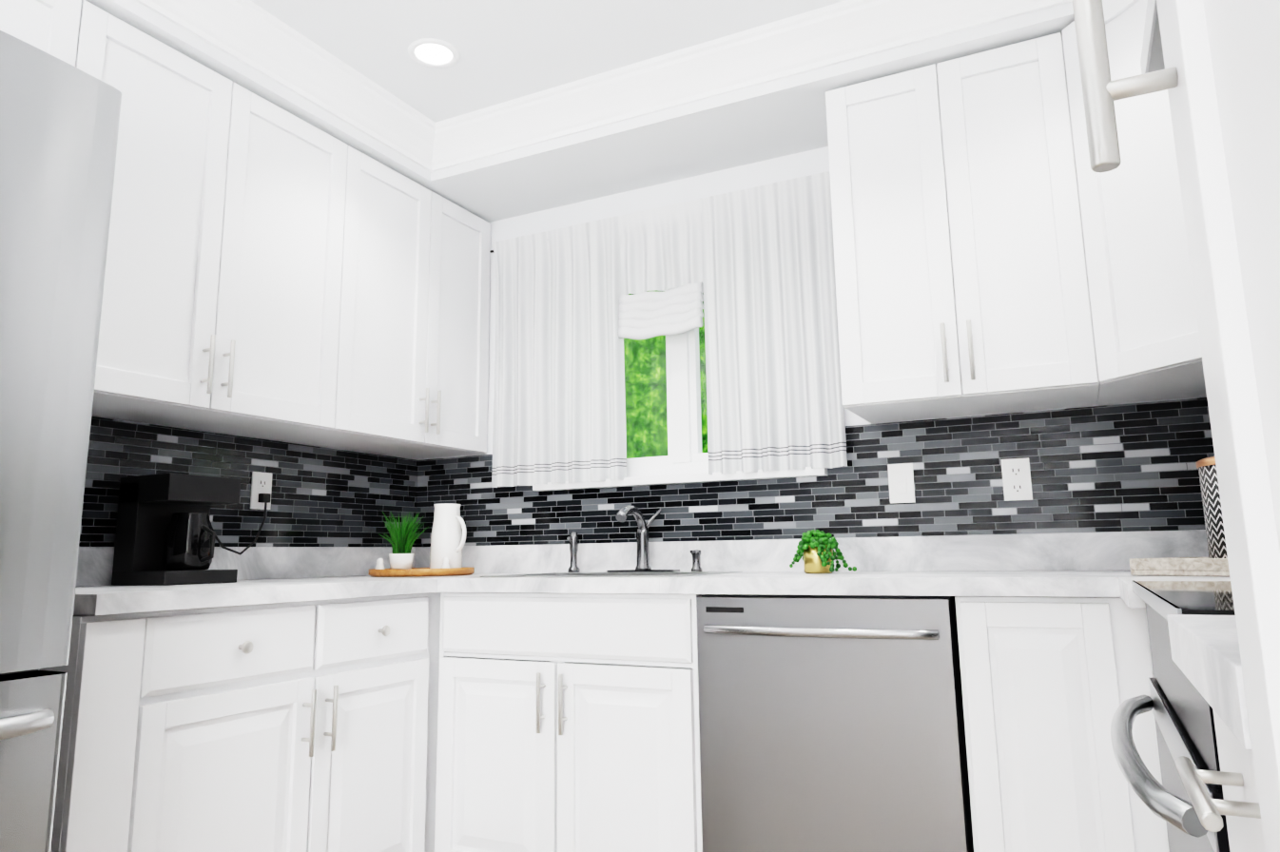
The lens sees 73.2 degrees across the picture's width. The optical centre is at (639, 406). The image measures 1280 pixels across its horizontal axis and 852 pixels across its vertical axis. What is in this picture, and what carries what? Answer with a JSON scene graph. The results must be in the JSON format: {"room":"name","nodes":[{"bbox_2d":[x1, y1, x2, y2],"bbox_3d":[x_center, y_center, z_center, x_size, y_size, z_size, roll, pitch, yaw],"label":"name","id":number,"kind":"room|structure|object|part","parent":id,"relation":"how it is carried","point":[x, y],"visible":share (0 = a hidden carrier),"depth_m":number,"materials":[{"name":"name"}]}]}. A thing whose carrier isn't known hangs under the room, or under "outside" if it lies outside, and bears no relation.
{"room":"kitchen","nodes":[
{"label":"kitchen","id":0,"kind":"room"},
{"bbox_2d":[91,415,418,547],"bbox_3d":[-2.079,-0.029,1.251,0.120,2.440,5.280,-6,-11,26],"label":"wall","id":1,"kind":"structure","parent":0,"point":[274,440],"depth_m":2.92,"materials":[{"name":"white paint"}]},
{"bbox_2d":[0,0,490,459],"bbox_3d":[-1.408,-0.483,2.117,0.390,0.930,3.038,-6,-11,26],"label":"upper cabinet","id":2,"kind":"object","parent":1,"relation":"attached to","point":[274,272],"visible":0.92,"depth_m":2.47,"materials":[{"name":"white paint"}]},
{"bbox_2d":[78,416,417,546],"bbox_3d":[-1.296,0.254,2.632,0.008,0.345,1.800,-6,-11,26],"label":"tile backsplash","id":3,"kind":"structure","parent":1,"relation":"attached to","point":[320,496],"depth_m":2.80,"materials":[{"name":"tile"}]},
{"bbox_2d":[215,471,271,555],"bbox_3d":[-1.231,0.324,2.654,0.075,0.262,0.277,-6,-11,26],"label":"electrical outlet plate","id":4,"kind":"object","parent":3,"relation":"attached to","point":[261,482],"depth_m":2.75,"materials":[{"name":"white plastic"}]},
{"bbox_3d":[-1.233,0.357,2.639,0.029,0.193,0.256,-4,-10,17],"label":"electrical outlet with cord","id":5,"kind":"part","parent":4,"relation":"part of","materials":[{"name":"black plastic"}]},
{"bbox_2d":[250,0,845,122],"bbox_3d":[-0.669,-1.423,0.760,3.320,0.100,5.280,-6,-11,26],"label":"ceiling","id":6,"kind":"structure","parent":0,"point":[510,49],"depth_m":2.50,"materials":[{"name":"white paint"}]},
{"bbox_2d":[407,38,459,68],"bbox_3d":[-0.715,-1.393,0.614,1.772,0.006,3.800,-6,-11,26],"label":"recessed light","id":7,"kind":"object","parent":6,"relation":"in","point":[433,52],"visible":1,"depth_m":2.58,"materials":[{"name":"white paint"}]},
{"bbox_2d":[81,0,1074,222],"bbox_3d":[-0.667,-1.295,0.738,3.080,0.160,5.040,-6,-11,26],"label":"ceiling","id":8,"kind":"structure","parent":0,"point":[771,120],"depth_m":2.77,"materials":[{"name":"white paint"}]},
{"bbox_2d":[135,0,446,172],"bbox_3d":[-1.661,-1.214,1.224,0.092,0.125,4.225,-6,-11,26],"label":"soffit","id":9,"kind":"structure","parent":8,"relation":"attached to","point":[251,34],"depth_m":2.54,"materials":[{"name":"white paint"}]},
{"bbox_2d":[435,0,1072,167],"bbox_3d":[0.260,-1.014,2.556,2.070,0.125,0.092,-6,-11,26],"label":"soffit","id":10,"kind":"structure","parent":8,"relation":"attached to","point":[845,30],"depth_m":2.57,"materials":[{"name":"white paint"}]},
{"bbox_2d":[415,146,1206,547],"bbox_3d":[0.511,0.203,2.818,3.080,2.440,0.120,-6,-11,26],"label":"wall","id":11,"kind":"structure","parent":0,"point":[762,173],"depth_m":3.14,"materials":[{"name":"white paint"}]},
{"bbox_2d":[623,287,708,477],"bbox_3d":[0.129,-0.157,3.070,0.976,0.811,0.065,-6,-11,26],"label":"window","id":12,"kind":"structure","parent":11,"relation":"in","point":[686,455],"depth_m":3.01,"materials":[{"name":"white paint"}]},
{"bbox_2d":[489,171,847,487],"bbox_3d":[0.036,-0.227,3.009,1.374,0.955,0.093,-6,-11,26],"label":"curtain","id":13,"kind":"object","parent":11,"relation":"attached to","point":[755,265],"visible":0.96,"depth_m":2.97,"materials":[{"name":"white fabric"}]},
{"bbox_2d":[532,466,827,491],"bbox_3d":[0.099,0.248,2.926,1.080,0.028,0.043,-6,-11,26],"label":"window sill","id":14,"kind":"structure","parent":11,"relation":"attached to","point":[694,478],"depth_m":2.88,"materials":[{"name":"white paint"}]},
{"bbox_2d":[417,397,1214,546],"bbox_3d":[0.481,0.120,2.774,3.079,0.605,0.008,-6,-11,26],"label":"tile backsplash","id":15,"kind":"structure","parent":11,"relation":"attached to","point":[1130,467],"depth_m":2.56,"materials":[{"name":"tile"}]},
{"bbox_2d":[887,463,915,503],"bbox_3d":[0.785,0.230,2.590,0.074,0.118,0.011,-6,-11,26],"label":"switch plate","id":16,"kind":"object","parent":15,"relation":"attached to","point":[901,482],"visible":1,"depth_m":2.59,"materials":[{"name":"white plastic"}]},
{"bbox_2d":[1000,458,1032,501],"bbox_3d":[1.070,0.207,2.449,0.074,0.118,0.008,-6,-11,26],"label":"outlet","id":17,"kind":"object","parent":15,"relation":"attached to","point":[1017,478],"visible":1,"depth_m":2.45,"materials":[{"name":"white plastic"}]},
{"bbox_2d":[825,32,1099,423],"bbox_3d":[0.893,-0.463,2.432,0.623,0.930,0.406,-6,-11,26],"label":"upper cabinet","id":18,"kind":"object","parent":11,"relation":"attached to","point":[961,276],"visible":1,"depth_m":2.28,"materials":[{"name":"white paint"}]},
{"bbox_2d":[1061,0,1206,405],"bbox_3d":[1.409,-0.538,2.042,0.656,0.930,0.650,-6,-11,26],"label":"upper cabinet","id":19,"kind":"object","parent":11,"relation":"attached to","point":[1147,339],"visible":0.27,"depth_m":2.01,"materials":[{"name":"white paint"}]},
{"bbox_3d":[-0.632,1.080,0.330,3.320,0.100,5.280,-6,-11,26],"label":"floor","id":20,"kind":"structure","parent":0,"visible":0},
{"bbox_2d":[0,30,121,851],"bbox_3d":[-1.424,0.288,1.209,0.931,1.783,0.771,-6,-11,26],"label":"fridge","id":21,"kind":"object","parent":20,"relation":"on","point":[59,124],"visible":1,"depth_m":1.35,"materials":[{"name":"grey metal"}]},
{"bbox_2d":[38,609,183,851],"bbox_3d":[-1.297,0.863,1.806,0.624,0.848,0.180,-6,-11,26],"label":"base cabinet","id":22,"kind":"object","parent":20,"relation":"on","point":[117,757],"depth_m":1.70,"materials":[{"name":"white paint"}]},
{"bbox_2d":[168,592,438,851],"bbox_3d":[-1.085,0.932,2.221,0.624,0.848,0.874,-6,-11,26],"label":"base cabinet","id":23,"kind":"object","parent":20,"relation":"on","point":[301,727],"depth_m":2.10,"materials":[{"name":"white paint"}]},
{"bbox_2d":[73,546,442,615],"bbox_3d":[-1.105,0.430,2.240,0.660,0.141,0.992,-6,-11,26],"label":"countertop","id":24,"kind":"structure","parent":23,"relation":"on","point":[265,574],"depth_m":2.29,"materials":[{"name":"stone"}]},
{"bbox_2d":[111,473,240,585],"bbox_3d":[-1.236,0.335,2.336,0.253,0.285,0.215,-6,-11,26],"label":"coffee maker","id":25,"kind":"object","parent":24,"relation":"on","point":[165,533],"visible":1,"depth_m":2.28,"materials":[{"name":"black plastic"}]},
{"bbox_2d":[442,532,1107,597],"bbox_3d":[0.343,0.517,2.415,3.076,0.294,0.646,-6,-11,26],"label":"countertop","id":26,"kind":"structure","parent":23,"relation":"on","point":[1041,565],"depth_m":2.43,"materials":[{"name":"stone"}]},
{"bbox_2d":[368,567,474,577],"bbox_3d":[-0.745,0.565,2.946,0.350,0.024,0.350,-6,-11,26],"label":"round tray","id":27,"kind":"object","parent":26,"relation":"on","point":[412,572],"visible":0.92,"depth_m":2.80,"materials":[{"name":"brown wood"}]},
{"bbox_2d":[379,511,426,569],"bbox_3d":[-0.822,0.466,2.981,0.182,0.207,0.174,-6,-11,26],"label":"grass plant","id":28,"kind":"object","parent":27,"relation":"on","point":[402,540],"visible":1,"depth_m":2.95,"materials":[{"name":"green plant"}]},
{"bbox_2d":[375,557,450,569],"bbox_3d":[-0.766,0.532,2.903,0.281,0.048,0.032,-4,-10,16],"label":"salt shaker","id":29,"kind":"object","parent":27,"relation":"on","point":[380,566],"visible":0.73,"depth_m":2.87,"materials":[{"name":"white ceramic"}]},
{"bbox_2d":[429,504,466,568],"bbox_3d":[-0.652,0.451,2.969,0.144,0.228,0.108,-6,-11,26],"label":"pitcher","id":30,"kind":"object","parent":27,"relation":"on","point":[448,538],"visible":0.92,"depth_m":2.94,"materials":[{"name":"white ceramic"}]},
{"bbox_2d":[566,531,580,572],"bbox_3d":[-0.231,0.496,2.946,0.040,0.137,0.057,-6,-11,26],"label":"sprayer","id":31,"kind":"object","parent":26,"relation":"on","point":[572,538],"visible":1,"depth_m":2.94,"materials":[{"name":"grey metal"}]},
{"bbox_2d":[606,504,679,572],"bbox_3d":[-0.019,0.427,2.788,0.240,0.213,0.206,-6,-11,26],"label":"faucet","id":32,"kind":"object","parent":26,"relation":"on","point":[643,549],"visible":1,"depth_m":2.82,"materials":[{"name":"grey metal"}]},
{"bbox_2d":[689,549,702,571],"bbox_3d":[0.175,0.489,2.737,0.036,0.068,0.058,-6,-11,26],"label":"soap dispenser","id":33,"kind":"object","parent":26,"relation":"on","point":[696,559],"visible":1,"depth_m":2.74,"materials":[{"name":"grey metal"}]},
{"bbox_2d":[789,529,856,573],"bbox_3d":[0.517,0.409,2.442,0.187,0.123,0.175,-6,-11,26],"label":"succulent plant","id":34,"kind":"object","parent":26,"relation":"on","point":[816,547],"visible":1,"depth_m":2.41,"materials":[{"name":"green plant"}]},
{"bbox_2d":[1129,557,1229,576],"bbox_3d":[1.277,0.319,1.727,0.270,0.035,0.440,5,-11,-31],"label":"rectangular tray","id":35,"kind":"object","parent":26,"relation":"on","point":[1192,567],"visible":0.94,"depth_m":1.76,"materials":[{"name":"white stone"}]},
{"bbox_2d":[1198,465,1227,558],"bbox_3d":[1.278,0.230,1.797,0.170,0.215,0.170,-6,-11,26],"label":"canister","id":36,"kind":"object","parent":35,"relation":"on","point":[1212,513],"visible":0.15,"depth_m":1.79,"materials":[{"name":"black ceramic"}]},
{"bbox_2d":[1195,456,1215,468],"bbox_3d":[1.276,0.096,1.820,0.176,0.055,0.176,-6,-11,26],"label":"lid","id":37,"kind":"object","parent":36,"relation":"on","point":[1208,461],"visible":0.15,"depth_m":1.81,"materials":[{"name":"brown wood"}]},
{"bbox_2d":[430,592,440,851],"bbox_3d":[-0.756,1.038,2.865,0.624,0.848,0.692,-6,-11,26],"label":"base cabinet","id":38,"kind":"object","parent":20,"relation":"on","point":[436,673],"depth_m":2.54,"materials":[{"name":"white paint"}]},
{"bbox_2d":[434,592,702,851],"bbox_3d":[-0.099,0.975,2.560,0.829,0.847,0.656,-6,-11,26],"label":"base cabinet","id":39,"kind":"object","parent":20,"relation":"on","point":[568,722],"visible":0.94,"depth_m":2.30,"materials":[{"name":"white paint"}]},
{"bbox_2d":[696,594,973,851],"bbox_3d":[0.539,0.901,2.213,0.608,0.834,0.618,-6,-11,26],"label":"dishwasher","id":40,"kind":"object","parent":20,"relation":"on","point":[831,723],"visible":1,"depth_m":1.99,"materials":[{"name":"grey metal"}]},
{"bbox_2d":[954,596,1169,851],"bbox_3d":[1.286,0.841,1.896,0.993,0.847,0.618,-6,-11,26],"label":"base cabinet","id":41,"kind":"object","parent":20,"relation":"on","point":[1050,686],"visible":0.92,"depth_m":1.79,"materials":[{"name":"white paint"}]},
{"bbox_2d":[1144,607,1155,678],"bbox_3d":[1.230,0.714,1.392,0.624,0.767,0.394,-6,-11,26],"label":"base cabinet","id":42,"kind":"object","parent":20,"relation":"on","point":[1150,649],"depth_m":1.74,"materials":[{"name":"white paint"}]},
{"bbox_2d":[1104,531,1138,607],"bbox_3d":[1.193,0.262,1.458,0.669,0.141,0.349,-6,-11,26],"label":"countertop","id":43,"kind":"structure","parent":42,"relation":"on","point":[1118,551],"depth_m":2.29,"materials":[{"name":"stone"}]},
{"bbox_2d":[1110,580,1235,851],"bbox_3d":[0.922,0.567,0.914,0.710,1.035,0.760,-6,-11,26],"label":"range","id":44,"kind":"object","parent":20,"relation":"on","point":[1178,705],"visible":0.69,"depth_m":0.99,"materials":[{"name":"grey metal"}]},
{"bbox_2d":[1072,0,1279,851],"bbox_3d":[0.434,-0.184,0.061,0.709,2.270,0.620,-6,-11,26],"label":"cabinet","id":45,"kind":"object","parent":20,"relation":"on","point":[1218,77],"visible":1,"depth_m":0.39,"materials":[{"name":"white paint"}]},
{"bbox_2d":[1175,709,1265,851],"bbox_3d":[0.684,0.588,0.378,0.682,0.847,0.384,-6,-11,26],"label":"base cabinet","id":46,"kind":"object","parent":20,"relation":"on","point":[1238,806],"visible":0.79,"depth_m":0.61,"materials":[{"name":"white paint"}]},
{"bbox_2d":[1130,529,1252,750],"bbox_3d":[0.683,0.098,0.460,0.668,0.141,0.385,-6,-11,26],"label":"countertop","id":47,"kind":"structure","parent":46,"relation":"on","point":[1205,653],"depth_m":0.61,"materials":[{"name":"stone"}]},
{"label":"outside","id":48,"kind":"structure","parent":0,"visible":0},
{"bbox_2d":[623,290,708,458],"bbox_3d":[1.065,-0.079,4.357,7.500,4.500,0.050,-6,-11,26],"label":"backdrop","id":49,"kind":"structure","parent":48,"point":[649,403],"depth_m":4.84,"materials":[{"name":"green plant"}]},
{"bbox_3d":[1.035,-0.705,1.041,0.409,0.930,1.494,-6,-11,26],"label":"upper cabinet","id":50,"kind":"object","parent":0,"visible":0},
{"bbox_2d":[1140,0,1164,74],"bbox_3d":[0.978,-0.681,1.091,0.556,0.071,0.760,-6,-11,26],"label":"range hood","id":51,"kind":"object","parent":50,"relation":"attached to","point":[1152,58],"visible":0.02,"depth_m":1.42,"materials":[{"name":"silver metal"}]}
]}

